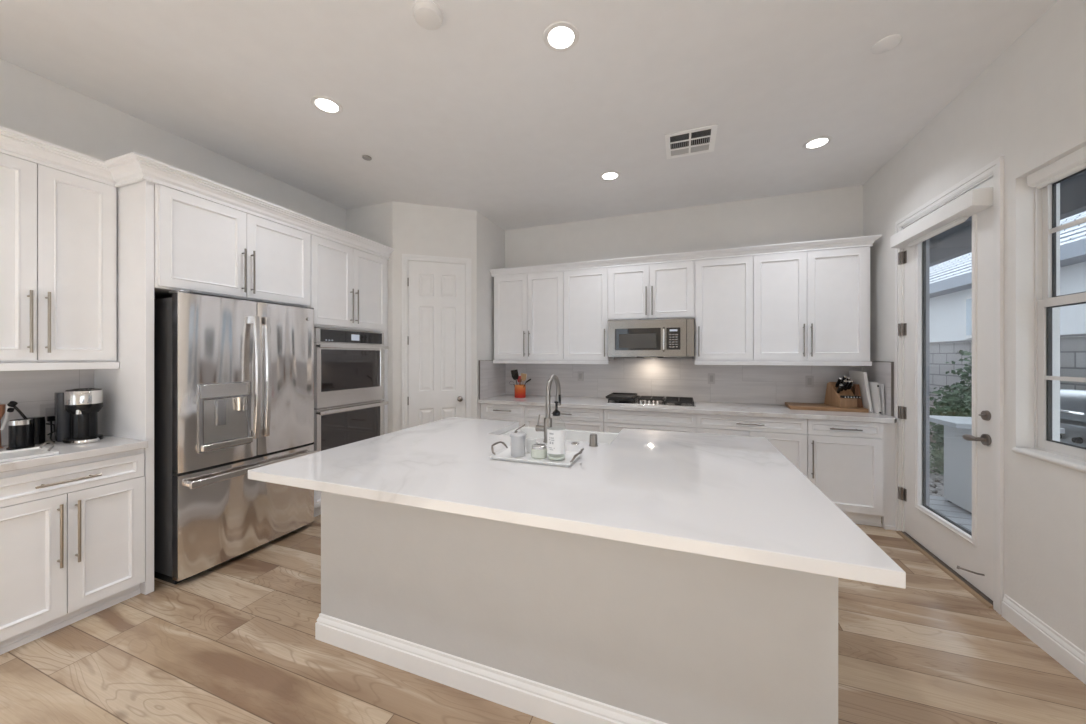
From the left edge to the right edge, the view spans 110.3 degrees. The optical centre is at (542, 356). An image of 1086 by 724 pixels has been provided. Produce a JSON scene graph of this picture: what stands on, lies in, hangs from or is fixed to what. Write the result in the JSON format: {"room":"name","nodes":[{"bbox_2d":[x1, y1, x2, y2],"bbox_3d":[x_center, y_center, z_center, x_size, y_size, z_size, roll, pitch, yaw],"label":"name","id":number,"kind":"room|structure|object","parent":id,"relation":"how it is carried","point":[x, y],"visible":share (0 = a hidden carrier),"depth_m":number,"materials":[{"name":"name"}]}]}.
{"room":"kitchen","nodes":[
{"label":"kitchen","id":0,"kind":"room"},
{"bbox_2d":[0,58,345,230],"bbox_3d":[-3.334,-0.125,1.466,0.150,3.070,8.850,0,0,20],"label":"wall","id":1,"kind":"structure","parent":0,"point":[32,104],"depth_m":2.51,"materials":[{"name":"paint"}]},
{"bbox_2d":[0,362,93,445],"bbox_3d":[-3.100,0.264,1.856,0.014,0.462,1.224,0,0,20],"label":"backsplash","id":2,"kind":"structure","parent":1,"relation":"attached to","point":[30,389],"depth_m":2.21,"materials":[{"name":"tile"}]},
{"bbox_2d":[40,403,53,422],"bbox_3d":[-2.932,0.340,2.250,0.028,0.116,0.072,0,0,20],"label":"wall outlet","id":3,"kind":"object","parent":2,"relation":"attached to","point":[47,410],"visible":0.5,"depth_m":2.24,"materials":[{"name":"black plastic"}]},
{"bbox_2d":[45,408,53,419],"bbox_3d":[-2.939,0.340,2.253,0.003,0.068,0.034,0,0,20],"label":"socket","id":4,"kind":"object","parent":3,"relation":"attached to","point":[49,412],"depth_m":2.25,"materials":[{"name":"white plastic"}]},
{"bbox_2d":[46,421,54,443],"bbox_3d":[-2.859,0.437,2.196,0.173,0.115,0.035,0,0,41],"label":"power cord","id":5,"kind":"object","parent":3,"relation":"attached to","point":[51,427],"visible":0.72,"depth_m":2.24,"materials":[{"name":"black plastic"}]},
{"bbox_2d":[0,153,116,362],"bbox_3d":[-2.837,-0.516,2.085,0.345,1.097,0.605,0,0,20],"label":"upper cabinet","id":6,"kind":"object","parent":1,"relation":"attached to","point":[58,229],"visible":0.99,"depth_m":2.08,"materials":[{"name":"paint"}]},
{"bbox_2d":[154,183,309,306],"bbox_3d":[-2.401,-0.740,2.830,0.640,0.650,1.000,0,0,20],"label":"upper cabinet","id":7,"kind":"object","parent":1,"relation":"attached to","point":[202,246],"visible":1,"depth_m":2.61,"materials":[{"name":"paint"}]},
{"bbox_2d":[0,126,393,259],"bbox_3d":[-2.313,-1.093,2.612,0.387,0.110,3.166,0,0,20],"label":"crown molding","id":8,"kind":"structure","parent":7,"relation":"attached to","point":[133,167],"depth_m":2.28,"materials":[{"name":"paint"}]},
{"bbox_3d":[-3.046,-0.517,1.516,0.345,1.097,0.603,0,0,20],"label":"upper cabinet","id":9,"kind":"object","parent":1,"relation":"attached to","visible":0},
{"bbox_2d":[0,362,118,370],"bbox_3d":[-2.829,0.054,1.761,0.034,0.040,1.213,0,0,20],"label":"rail","id":10,"kind":"object","parent":9,"relation":"attached to","point":[68,365],"visible":1,"depth_m":2.10,"materials":[{"name":"paint"}]},
{"bbox_2d":[346,201,504,432],"bbox_3d":[-1.278,-0.125,4.416,1.861,3.070,0.619,0,0,-22],"label":"wall","id":11,"kind":"structure","parent":0,"point":[407,228],"depth_m":4.19,"materials":[{"name":"paint"}]},
{"bbox_2d":[408,261,464,427],"bbox_3d":[-1.159,0.183,4.136,0.612,2.430,0.077,0,0,-16],"label":"door","id":12,"kind":"structure","parent":11,"relation":"in","point":[436,291],"depth_m":4.16,"materials":[{"name":"paint"}]},
{"bbox_2d":[402,254,470,429],"bbox_3d":[-1.163,0.154,4.162,0.736,2.512,0.025,0,0,-16],"label":"trim","id":13,"kind":"structure","parent":11,"relation":"attached to","point":[405,257],"depth_m":4.09,"materials":[{"name":"paint"}]},
{"bbox_2d":[479,360,492,399],"bbox_3d":[-0.615,0.270,4.644,0.016,0.451,0.668,0,0,20],"label":"trim","id":14,"kind":"structure","parent":11,"relation":"attached to","point":[479,360],"depth_m":4.33,"materials":[{"name":"silver metal"}]},
{"bbox_2d":[480,361,504,399],"bbox_3d":[-0.613,0.273,4.649,0.016,0.445,0.663,0,0,20],"label":"backsplash","id":15,"kind":"structure","parent":11,"relation":"attached to","point":[492,375],"depth_m":4.59,"materials":[{"name":"tile"}]},
{"bbox_2d":[0,0,1057,229],"bbox_3d":[-0.840,-1.735,0.469,5.520,0.150,9.000,0,0,20],"label":"ceiling","id":16,"kind":"structure","parent":0,"point":[475,111],"depth_m":2.31,"materials":[{"name":"paint"}]},
{"bbox_2d":[310,95,342,114],"bbox_3d":[-1.426,-1.657,2.496,0.188,0.006,0.188,0,0,20],"label":"recessed light","id":17,"kind":"object","parent":16,"relation":"in","point":[325,104],"visible":1,"depth_m":2.49,"materials":[{"name":"white plastic"}]},
{"bbox_2d":[362,155,371,160],"bbox_3d":[-1.464,-1.653,3.146,0.072,0.014,0.072,0,0,20],"label":"sprinkler cover","id":18,"kind":"object","parent":16,"relation":"attached to","point":[365,157],"visible":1,"depth_m":3.13,"materials":[{"name":"white plastic"}]},
{"bbox_2d":[412,0,443,29],"bbox_3d":[-0.556,-1.641,1.827,0.150,0.037,0.150,0,0,20],"label":"smoke detector","id":19,"kind":"object","parent":16,"relation":"attached to","point":[428,14],"visible":1,"depth_m":1.80,"materials":[{"name":"white plastic"}]},
{"bbox_2d":[543,21,578,51],"bbox_3d":[0.094,-1.657,1.964,0.188,0.006,0.188,0,0,20],"label":"recessed light","id":20,"kind":"object","parent":16,"relation":"in","point":[560,36],"visible":1,"depth_m":1.96,"materials":[{"name":"white plastic"}]},
{"bbox_2d":[600,171,619,180],"bbox_3d":[0.616,-1.657,3.471,0.188,0.006,0.188,0,0,20],"label":"recessed light","id":21,"kind":"object","parent":16,"relation":"in","point":[608,175],"visible":1,"depth_m":3.46,"materials":[{"name":"white plastic"}]},
{"bbox_2d":[665,124,717,158],"bbox_3d":[1.142,-1.655,2.931,0.360,0.009,0.370,0,0,20],"label":"ceiling vent","id":22,"kind":"object","parent":16,"relation":"in","point":[700,140],"visible":1,"depth_m":2.92,"materials":[{"name":"metal"}]},
{"bbox_2d":[803,136,831,149],"bbox_3d":[2.129,-1.657,2.936,0.188,0.006,0.188,0,0,20],"label":"recessed light","id":23,"kind":"object","parent":16,"relation":"in","point":[818,142],"visible":1,"depth_m":2.93,"materials":[{"name":"white plastic"}]},
{"bbox_2d":[871,34,901,53],"bbox_3d":[1.822,-1.654,2.008,0.120,0.012,0.120,0,0,20],"label":"smoke detector","id":24,"kind":"object","parent":16,"relation":"attached to","point":[887,43],"visible":1,"depth_m":2.00,"materials":[{"name":"paint"}]},
{"bbox_2d":[0,514,1085,723],"bbox_3d":[-0.840,1.470,0.469,5.520,0.120,9.000,0,0,20],"label":"floor","id":25,"kind":"structure","parent":0,"point":[234,641],"depth_m":1.73,"materials":[{"name":"brown wood"}]},
{"bbox_2d":[0,448,144,654],"bbox_3d":[-2.703,0.973,2.038,0.620,0.874,0.607,0,0,20],"label":"base cabinet","id":26,"kind":"object","parent":25,"relation":"on","point":[72,533],"visible":0.99,"depth_m":1.95,"materials":[{"name":"paint"}]},
{"bbox_2d":[94,180,153,594],"bbox_3d":[-2.614,0.175,2.353,0.580,2.470,0.040,0,0,20],"label":"end panel","id":27,"kind":"object","parent":25,"relation":"on","point":[127,411],"visible":0.42,"depth_m":2.27,"materials":[{"name":"paint"}]},
{"bbox_2d":[154,290,316,583],"bbox_3d":[-2.321,0.502,2.815,0.730,1.815,0.905,0,0,20],"label":"refrigerator","id":28,"kind":"object","parent":25,"relation":"on","point":[234,378],"visible":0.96,"depth_m":2.50,"materials":[{"name":"silver metal"}]},
{"bbox_2d":[309,234,386,516],"bbox_3d":[-2.071,0.172,3.726,0.640,2.475,0.905,0,0,20],"label":"tall cabinet","id":29,"kind":"object","parent":25,"relation":"on","point":[348,285],"visible":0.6,"depth_m":3.55,"materials":[{"name":"paint"}]},
{"bbox_2d":[314,400,387,451],"bbox_3d":[-2.023,0.759,3.678,0.583,0.611,0.792,0,0,20],"label":"oven","id":30,"kind":"object","parent":29,"relation":"in","point":[334,426],"visible":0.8,"depth_m":3.53,"materials":[{"name":"silver metal"}]},
{"bbox_2d":[314,400,377,409],"bbox_3d":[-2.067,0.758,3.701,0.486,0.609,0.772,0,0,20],"label":"handle","id":31,"kind":"object","parent":30,"relation":"attached to","point":[373,400],"depth_m":3.53,"materials":[{"name":"silver metal"}]},
{"bbox_2d":[314,328,387,407],"bbox_3d":[-2.023,0.100,3.678,0.583,0.690,0.792,0,0,20],"label":"oven","id":32,"kind":"object","parent":29,"relation":"in","point":[348,365],"visible":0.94,"depth_m":3.52,"materials":[{"name":"silver metal"}]},
{"bbox_2d":[387,260,387,433],"bbox_3d":[-1.685,0.175,4.069,0.028,2.470,0.005,0,0,20],"label":"trim","id":33,"kind":"structure","parent":29,"relation":"attached to","point":[387,260],"depth_m":4.07,"materials":[{"name":"paint"}]},
{"bbox_2d":[481,403,524,426],"bbox_3d":[-0.366,0.973,4.535,0.556,0.874,0.660,0,0,20],"label":"base cabinet","id":34,"kind":"object","parent":25,"relation":"on","point":[488,411],"visible":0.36,"depth_m":4.25,"materials":[{"name":"paint"}]},
{"bbox_2d":[525,406,603,431],"bbox_3d":[0.308,0.973,4.287,0.878,0.874,0.660,0,0,20],"label":"base cabinet","id":35,"kind":"object","parent":25,"relation":"on","point":[582,419],"visible":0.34,"depth_m":3.98,"materials":[{"name":"paint"}]},
{"bbox_2d":[315,491,837,723],"bbox_3d":[0.095,0.973,2.097,2.165,0.874,1.245,0,0,20],"label":"kitchen island","id":36,"kind":"object","parent":25,"relation":"on","point":[553,626],"visible":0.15,"depth_m":1.44,"materials":[{"name":"paint"}]},
{"bbox_2d":[248,417,905,588],"bbox_3d":[0.039,0.516,1.984,2.264,0.040,1.545,0,0,20],"label":"island countertop","id":37,"kind":"structure","parent":36,"relation":"on","point":[732,497],"depth_m":1.41,"materials":[{"name":"white stone"}]},
{"bbox_2d":[489,441,583,466],"bbox_3d":[-0.031,0.467,1.852,0.458,0.057,0.235,0,0,20],"label":"serving tray","id":38,"kind":"object","parent":37,"relation":"on","point":[504,454],"visible":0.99,"depth_m":1.79,"materials":[{"name":"white ceramic"}]},
{"bbox_2d":[509,424,525,456],"bbox_3d":[-0.122,0.408,1.846,0.084,0.152,0.084,0,0,20],"label":"jar","id":39,"kind":"object","parent":38,"relation":"on","point":[517,439],"visible":1,"depth_m":1.81,"materials":[{"name":"grey ceramic"}]},
{"bbox_2d":[525,437,539,452],"bbox_3d":[-0.058,0.449,1.909,0.060,0.071,0.070,0,0,-34],"label":"cup","id":40,"kind":"object","parent":38,"relation":"on","point":[529,441],"visible":0.63,"depth_m":1.89,"materials":[{"name":"ceramic"}]},
{"bbox_2d":[531,444,546,458],"bbox_3d":[-0.019,0.455,1.818,0.078,0.058,0.078,0,0,20],"label":"candle jar","id":41,"kind":"object","parent":38,"relation":"on","point":[538,451],"visible":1,"depth_m":1.79,"materials":[{"name":"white glass"}]},
{"bbox_2d":[547,401,565,459],"bbox_3d":[0.064,0.347,1.788,0.088,0.274,0.088,0,0,20],"label":"soap dispenser","id":42,"kind":"object","parent":38,"relation":"on","point":[556,436],"visible":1,"depth_m":1.75,"materials":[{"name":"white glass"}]},
{"bbox_2d":[535,374,560,442],"bbox_3d":[0.040,0.302,2.289,0.100,0.387,0.240,0,0,20],"label":"faucet","id":43,"kind":"object","parent":37,"relation":"on","point":[547,420],"visible":0.88,"depth_m":2.19,"materials":[{"name":"silver metal"}]},
{"bbox_2d":[500,426,618,443],"bbox_3d":[0.100,0.663,2.526,0.821,0.254,0.530,0,0,20],"label":"farmhouse sink","id":44,"kind":"object","parent":37,"relation":"in","point":[571,435],"visible":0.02,"depth_m":2.72,"materials":[{"name":"white ceramic"}]},
{"bbox_2d":[589,433,597,446],"bbox_3d":[0.281,0.463,2.102,0.054,0.066,0.054,0,0,20],"label":"air gap","id":45,"kind":"object","parent":37,"relation":"on","point":[593,442],"visible":1,"depth_m":2.08,"materials":[{"name":"silver metal"}]},
{"bbox_2d":[604,409,695,432],"bbox_3d":[1.133,0.973,3.984,0.880,0.874,0.660,0,0,20],"label":"base cabinet","id":46,"kind":"object","parent":25,"relation":"on","point":[615,421],"visible":0.31,"depth_m":3.71,"materials":[{"name":"paint"}]},
{"bbox_2d":[478,394,895,422],"bbox_3d":[1.176,0.516,3.988,3.829,0.040,0.697,0,0,20],"label":"countertop","id":47,"kind":"structure","parent":46,"relation":"on","point":[711,408],"depth_m":3.65,"materials":[{"name":"white stone"}]},
{"bbox_2d":[514,384,525,397],"bbox_3d":[-0.277,0.419,4.577,0.136,0.153,0.136,0,0,20],"label":"utensil crock","id":48,"kind":"object","parent":47,"relation":"on","point":[519,390],"visible":0.96,"depth_m":4.52,"materials":[{"name":"orange ceramic"}]},
{"bbox_2d":[511,369,518,383],"bbox_3d":[-0.337,0.318,4.571,0.110,0.326,0.033,0,0,3],"label":"spatula","id":49,"kind":"object","parent":48,"relation":"in","point":[514,373],"visible":0.85,"depth_m":4.57,"materials":[{"name":"black plastic"}]},
{"bbox_2d":[521,373,526,384],"bbox_3d":[-0.233,0.341,4.563,0.083,0.280,0.025,0,0,20],"label":"wooden spoon","id":50,"kind":"object","parent":48,"relation":"in","point":[523,376],"visible":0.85,"depth_m":4.55,"materials":[{"name":"brown wood"}]},
{"bbox_2d":[607,396,695,407],"bbox_3d":[1.159,0.470,4.049,0.870,0.052,0.500,0,0,20],"label":"gas cooktop","id":51,"kind":"object","parent":47,"relation":"in","point":[638,400],"visible":0.9,"depth_m":3.92,"materials":[{"name":"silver metal"}]},
{"bbox_2d":[606,392,636,398],"bbox_3d":[0.865,0.429,4.135,0.280,0.024,0.440,0,0,20],"label":"pan","id":52,"kind":"object","parent":51,"relation":"on","point":[613,395],"visible":1,"depth_m":4.10,"materials":[{"name":"metal"}]},
{"bbox_2d":[785,402,868,412],"bbox_3d":[2.667,0.480,3.599,0.626,0.030,0.360,0,0,20],"label":"cutting board","id":53,"kind":"object","parent":47,"relation":"on","point":[791,405],"visible":0.78,"depth_m":3.49,"materials":[{"name":"brown wood"}]},
{"bbox_2d":[824,382,856,407],"bbox_3d":[2.783,0.352,3.543,0.140,0.224,0.264,0,0,10],"label":"knife block","id":54,"kind":"object","parent":53,"relation":"on","point":[832,398],"visible":0.77,"depth_m":3.48,"materials":[{"name":"brown wood"}]},
{"bbox_2d":[851,384,862,407],"bbox_3d":[2.890,0.359,3.479,0.065,0.210,0.075,0,0,20],"label":"stand","id":55,"kind":"object","parent":53,"relation":"on","point":[855,389],"visible":0.74,"depth_m":3.45,"materials":[{"name":"brown wood"}]},
{"bbox_2d":[849,371,872,412],"bbox_3d":[2.925,0.316,3.485,0.068,0.360,0.320,0,0,20],"label":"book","id":56,"kind":"object","parent":47,"relation":"on","point":[859,377],"visible":0.62,"depth_m":3.39,"materials":[{"name":"white paper"}]},
{"bbox_2d":[868,382,881,413],"bbox_3d":[2.921,0.360,3.353,0.035,0.270,0.250,0,0,20],"label":"binder","id":57,"kind":"object","parent":47,"relation":"on","point":[874,390],"visible":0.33,"depth_m":3.29,"materials":[{"name":"white paper"}]},
{"bbox_2d":[878,383,884,414],"bbox_3d":[2.948,0.365,3.348,0.010,0.260,0.280,-1,-1,20],"label":"binder","id":58,"kind":"object","parent":47,"relation":"on","point":[881,386],"visible":0.25,"depth_m":3.23,"materials":[{"name":"white paper"}]},
{"bbox_2d":[696,414,806,476],"bbox_3d":[1.962,0.973,3.679,0.888,0.874,0.660,0,0,20],"label":"base cabinet","id":59,"kind":"object","parent":25,"relation":"on","point":[788,435],"visible":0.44,"depth_m":3.35,"materials":[{"name":"paint"}]},
{"bbox_2d":[807,419,883,526],"bbox_3d":[2.630,0.973,3.433,0.535,0.874,0.660,0,0,20],"label":"base cabinet","id":60,"kind":"object","parent":25,"relation":"on","point":[845,459],"visible":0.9,"depth_m":3.16,"materials":[{"name":"paint"}]},
{"bbox_2d":[882,423,895,529],"bbox_3d":[2.837,0.973,3.092,0.086,0.874,0.038,0,0,20],"label":"filler panel","id":61,"kind":"object","parent":25,"relation":"on","point":[888,521],"visible":0.82,"depth_m":3.09,"materials":[{"name":"paint"}]},
{"bbox_3d":[-2.912,0.973,1.469,0.620,0.874,0.607,0,0,20],"label":"base cabinet","id":62,"kind":"object","parent":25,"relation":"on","visible":0},
{"bbox_2d":[0,435,147,472],"bbox_3d":[-2.819,0.516,1.753,0.612,0.040,1.225,0,0,20],"label":"countertop","id":63,"kind":"structure","parent":62,"relation":"on","point":[108,444],"depth_m":2.03,"materials":[{"name":"white stone"}]},
{"bbox_2d":[0,404,9,448],"bbox_3d":[-2.932,0.378,2.045,0.044,0.236,0.059,0,0,36],"label":"kettle","id":64,"kind":"object","parent":63,"relation":"on","point":[2,406],"visible":0.9,"depth_m":2.04,"materials":[{"name":"silver metal"}]},
{"bbox_2d":[0,404,5,448],"bbox_3d":[-2.937,0.378,2.039,0.044,0.236,0.044,0,0,20],"label":"cup","id":65,"kind":"object","parent":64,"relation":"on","point":[2,406],"depth_m":2.04,"materials":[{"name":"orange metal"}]},
{"bbox_2d":[6,401,34,449],"bbox_3d":[-2.827,0.366,2.047,0.092,0.258,0.092,0,0,20],"label":"milk frother","id":66,"kind":"object","parent":63,"relation":"on","point":[20,431],"visible":0.98,"depth_m":2.02,"materials":[{"name":"black plastic"}]},
{"bbox_2d":[0,441,58,461],"bbox_3d":[-2.676,0.470,1.786,0.260,0.049,0.445,0,0,26],"label":"serving tray","id":67,"kind":"object","parent":63,"relation":"on","point":[10,455],"visible":1,"depth_m":1.91,"materials":[{"name":"white ceramic"}]},
{"bbox_2d":[28,416,55,444],"bbox_3d":[-2.880,0.419,2.160,0.075,0.152,0.100,0,0,20],"label":"mug","id":68,"kind":"object","parent":63,"relation":"on","point":[39,423],"visible":0.77,"depth_m":2.14,"materials":[{"name":"black ceramic"}]},
{"bbox_2d":[54,388,103,443],"bbox_3d":[-2.713,0.343,2.227,0.290,0.306,0.163,0,0,28],"label":"coffee machine","id":69,"kind":"object","parent":63,"relation":"on","point":[75,410],"visible":1,"depth_m":2.19,"materials":[{"name":"black plastic"}]},
{"bbox_2d":[505,185,862,267],"bbox_3d":[0.758,-0.125,4.596,5.370,3.070,0.150,0,0,20],"label":"wall","id":70,"kind":"structure","parent":0,"point":[836,213],"depth_m":4.17,"materials":[{"name":"paint"}]},
{"bbox_2d":[494,271,563,359],"bbox_3d":[-0.128,-0.476,4.603,0.886,1.037,0.412,0,0,20],"label":"upper cabinet","id":71,"kind":"object","parent":70,"relation":"attached to","point":[528,308],"visible":1,"depth_m":4.43,"materials":[{"name":"paint"}]},
{"bbox_2d":[564,268,613,359],"bbox_3d":[0.526,-0.476,4.362,0.508,1.037,0.412,0,0,20],"label":"upper cabinet","id":72,"kind":"object","parent":70,"relation":"attached to","point":[585,291],"visible":0.98,"depth_m":4.21,"materials":[{"name":"paint"}]},
{"bbox_2d":[608,261,694,320],"bbox_3d":[1.177,-0.693,4.123,0.880,0.605,0.412,0,0,20],"label":"upper cabinet","id":73,"kind":"object","parent":70,"relation":"attached to","point":[661,290],"visible":0.99,"depth_m":3.95,"materials":[{"name":"paint"}]},
{"bbox_2d":[608,318,693,357],"bbox_3d":[1.170,-0.186,4.102,0.865,0.400,0.477,0,0,20],"label":"microwave","id":74,"kind":"object","parent":73,"relation":"attached to","point":[654,338],"visible":1,"depth_m":3.92,"materials":[{"name":"metal"}]},
{"bbox_2d":[505,357,861,404],"bbox_3d":[1.294,0.253,4.309,3.827,0.485,0.014,0,0,20],"label":"backsplash","id":75,"kind":"structure","parent":70,"relation":"attached to","point":[666,376],"depth_m":4.20,"materials":[{"name":"tile"}]},
{"bbox_2d":[578,371,582,380],"bbox_3d":[0.457,0.240,4.605,0.072,0.116,0.008,0,0,20],"label":"wall outlet","id":76,"kind":"object","parent":75,"relation":"attached to","point":[580,373],"visible":1,"depth_m":4.60,"materials":[{"name":"white plastic"}]},
{"bbox_2d":[708,373,714,383],"bbox_3d":[1.828,0.240,4.101,0.072,0.116,0.008,0,0,20],"label":"wall outlet","id":77,"kind":"object","parent":75,"relation":"attached to","point":[711,376],"visible":1,"depth_m":4.10,"materials":[{"name":"white plastic"}]},
{"bbox_2d":[805,376,813,386],"bbox_3d":[2.672,0.250,3.790,0.072,0.116,0.008,0,0,20],"label":"wall outlet","id":78,"kind":"object","parent":75,"relation":"attached to","point":[809,380],"visible":1,"depth_m":3.79,"materials":[{"name":"white plastic"}]},
{"bbox_2d":[694,256,752,360],"bbox_3d":[1.835,-0.476,3.881,0.522,1.037,0.412,0,0,20],"label":"upper cabinet","id":79,"kind":"object","parent":70,"relation":"attached to","point":[723,321],"visible":1,"depth_m":3.73,"materials":[{"name":"paint"}]},
{"bbox_2d":[753,246,869,360],"bbox_3d":[2.510,-0.476,3.633,0.916,1.037,0.412,0,0,20],"label":"upper cabinet","id":80,"kind":"object","parent":70,"relation":"attached to","point":[808,305],"visible":0.99,"depth_m":3.47,"materials":[{"name":"paint"}]},
{"bbox_2d":[493,360,871,365],"bbox_3d":[1.142,0.064,3.965,3.719,0.039,0.028,0,0,20],"label":"rail","id":81,"kind":"object","parent":80,"relation":"attached to","point":[807,363],"visible":1,"depth_m":3.68,"materials":[{"name":"paint"}]},
{"bbox_2d":[490,235,881,276],"bbox_3d":[1.210,-1.012,4.110,3.806,0.079,0.416,0,0,20],"label":"crown molding","id":82,"kind":"structure","parent":80,"relation":"attached to","point":[862,241],"depth_m":3.79,"materials":[{"name":"paint"}]},
{"bbox_2d":[863,0,1085,652],"bbox_3d":[1.673,-0.125,-0.455,0.165,3.070,8.700,0,0,20],"label":"wall","id":83,"kind":"structure","parent":0,"point":[1027,108],"depth_m":1.97,"materials":[{"name":"paint"}]},
{"bbox_2d":[862,362,890,415],"bbox_3d":[2.988,0.273,3.388,0.016,0.445,0.543,0,0,20],"label":"backsplash","id":84,"kind":"structure","parent":83,"relation":"attached to","point":[879,372],"depth_m":3.24,"materials":[{"name":"tile"}]},
{"bbox_2d":[871,361,893,415],"bbox_3d":[2.986,0.270,3.383,0.016,0.451,0.548,0,0,20],"label":"trim","id":85,"kind":"structure","parent":83,"relation":"attached to","point":[892,363],"depth_m":3.13,"materials":[{"name":"silver metal"}]},
{"bbox_2d":[926,238,929,506],"bbox_3d":[2.813,0.190,2.522,0.080,2.440,0.955,0,0,20],"label":"trim","id":86,"kind":"structure","parent":83,"relation":"attached to","point":[927,240],"depth_m":2.95,"materials":[{"name":"grey paint"}]},
{"bbox_2d":[890,187,992,248],"bbox_3d":[2.654,-0.889,2.572,0.090,0.135,0.910,0,0,20],"label":"roller shade","id":87,"kind":"object","parent":83,"relation":"attached to","point":[956,212],"visible":1,"depth_m":2.41,"materials":[{"name":"paint"}]},
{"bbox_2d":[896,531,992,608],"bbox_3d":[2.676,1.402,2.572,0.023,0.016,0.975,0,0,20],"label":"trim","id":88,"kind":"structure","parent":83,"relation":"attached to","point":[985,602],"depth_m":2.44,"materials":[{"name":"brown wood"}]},
{"bbox_2d":[898,177,992,600],"bbox_3d":[2.677,0.183,2.583,0.151,2.405,0.965,0,0,20],"label":"door","id":89,"kind":"structure","parent":83,"relation":"in","point":[969,554],"depth_m":2.41,"materials":[{"name":"paint"}]},
{"bbox_2d":[901,531,992,604],"bbox_3d":[2.732,1.400,2.552,0.094,0.020,0.955,0,0,20],"label":"trim","id":90,"kind":"structure","parent":83,"relation":"attached to","point":[969,584],"depth_m":2.46,"materials":[{"name":"brown metal"}]},
{"bbox_2d":[895,156,1003,614],"bbox_3d":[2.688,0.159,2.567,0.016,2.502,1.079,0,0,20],"label":"trim","id":91,"kind":"structure","parent":83,"relation":"attached to","point":[996,167],"depth_m":2.10,"materials":[{"name":"paint"}]},
{"bbox_2d":[1002,594,1085,683],"bbox_3d":[1.292,1.349,-1.229,0.017,0.123,6.985,0,0,20],"label":"baseboard","id":92,"kind":"structure","parent":83,"relation":"attached to","point":[1071,657],"depth_m":1.80,"materials":[{"name":"paint"}]},
{"bbox_2d":[1012,168,1085,472],"bbox_3d":[2.330,-0.215,1.418,0.136,1.440,1.170,0,0,20],"label":"window","id":93,"kind":"structure","parent":83,"relation":"in","point":[1046,449],"depth_m":1.91,"materials":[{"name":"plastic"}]},
{"bbox_2d":[1027,146,1085,188],"bbox_3d":[2.332,-0.894,1.417,0.042,0.082,1.146,0,0,20],"label":"roller shade","id":94,"kind":"object","parent":93,"relation":"attached to","point":[1075,161],"visible":1,"depth_m":1.80,"materials":[{"name":"paint"}]},
{"label":"outside","id":95,"kind":"structure","parent":0,"visible":0},
{"bbox_2d":[930,434,942,493],"bbox_3d":[24.452,1.645,5.925,38.190,0.230,52.000,0,0,20],"label":"ground","id":96,"kind":"structure","parent":95,"point":[931,436],"depth_m":5.07,"materials":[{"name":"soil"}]},
{"bbox_2d":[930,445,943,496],"bbox_3d":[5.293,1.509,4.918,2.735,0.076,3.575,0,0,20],"label":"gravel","id":97,"kind":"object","parent":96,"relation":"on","point":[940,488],"visible":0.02,"depth_m":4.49,"materials":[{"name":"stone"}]},
{"bbox_2d":[930,405,971,457],"bbox_3d":[5.879,1.099,5.195,1.373,0.834,1.571,0,0,10],"label":"shrub","id":98,"kind":"object","parent":97,"relation":"on","point":[939,410],"visible":0.12,"depth_m":5.29,"materials":[{"name":"green plant"}]},
{"bbox_2d":[930,388,971,447],"bbox_3d":[6.293,1.001,5.386,1.357,1.030,1.861,0,0,20],"label":"shrub","id":99,"kind":"object","parent":97,"relation":"on","point":[967,399],"visible":0.12,"depth_m":5.61,"materials":[{"name":"green plant"}]},
{"bbox_2d":[946,350,971,407],"bbox_3d":[6.745,0.696,5.781,0.750,1.633,1.252,0,0,20],"label":"climbing vine","id":100,"kind":"object","parent":97,"relation":"on","point":[959,371],"visible":0.02,"depth_m":6.01,"materials":[{"name":"green plant"}]},
{"bbox_2d":[930,447,943,474],"bbox_3d":[5.128,1.335,4.730,0.630,0.362,0.696,0,0,20],"label":"shrub","id":101,"kind":"object","parent":96,"relation":"on","point":[938,457],"visible":0.27,"depth_m":4.76,"materials":[{"name":"green plant"}]},
{"bbox_2d":[932,382,971,436],"bbox_3d":[7.124,0.979,6.582,0.625,1.069,1.136,0,0,20],"label":"climbing vine","id":102,"kind":"object","parent":96,"relation":"on","point":[953,385],"visible":0.07,"depth_m":6.58,"materials":[{"name":"green plant"}]},
{"bbox_2d":[930,333,1085,432],"bbox_3d":[6.968,0.620,4.896,0.240,1.820,30.000,0,0,20],"label":"wall","id":103,"kind":"structure","parent":96,"relation":"on","point":[1072,346],"depth_m":6.79,"materials":[{"name":"grey brick"}]},
{"bbox_2d":[930,211,1085,341],"bbox_3d":[13.567,-1.700,6.731,5.580,6.120,23.200,0,0,20],"label":"house","id":104,"kind":"structure","parent":96,"relation":"on","point":[950,280],"depth_m":11.36,"materials":[{"name":"white paint"}]},
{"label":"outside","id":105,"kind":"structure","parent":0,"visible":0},
{"bbox_2d":[930,495,971,532],"bbox_3d":[2.870,1.490,-1.482,2.790,0.079,11.200,0,0,20],"label":"floor","id":106,"kind":"structure","parent":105,"point":[962,517],"depth_m":3.54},
{"bbox_2d":[930,415,1064,512],"bbox_3d":[4.149,1.028,3.546,0.700,0.845,0.540,0,0,20],"label":"cart","id":107,"kind":"object","parent":106,"relation":"on","point":[957,450],"visible":0.33,"depth_m":3.61,"materials":[{"name":"metal"}]},
{"bbox_2d":[930,171,1085,266],"bbox_3d":[4.305,-0.140,3.957,1.710,3.180,8.800,0,0,20],"label":"patio cover","id":108,"kind":"object","parent":106,"relation":"on","point":[954,242],"visible":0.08,"depth_m":4.74,"materials":[{"name":"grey wood"}]},
{"bbox_2d":[1060,389,1085,446],"bbox_3d":[4.854,0.865,3.292,0.602,1.110,1.330,0,0,20],"label":"gas grill","id":109,"kind":"object","parent":106,"relation":"on","point":[1072,402],"visible":0.26,"depth_m":3.32,"materials":[{"name":"metal"}]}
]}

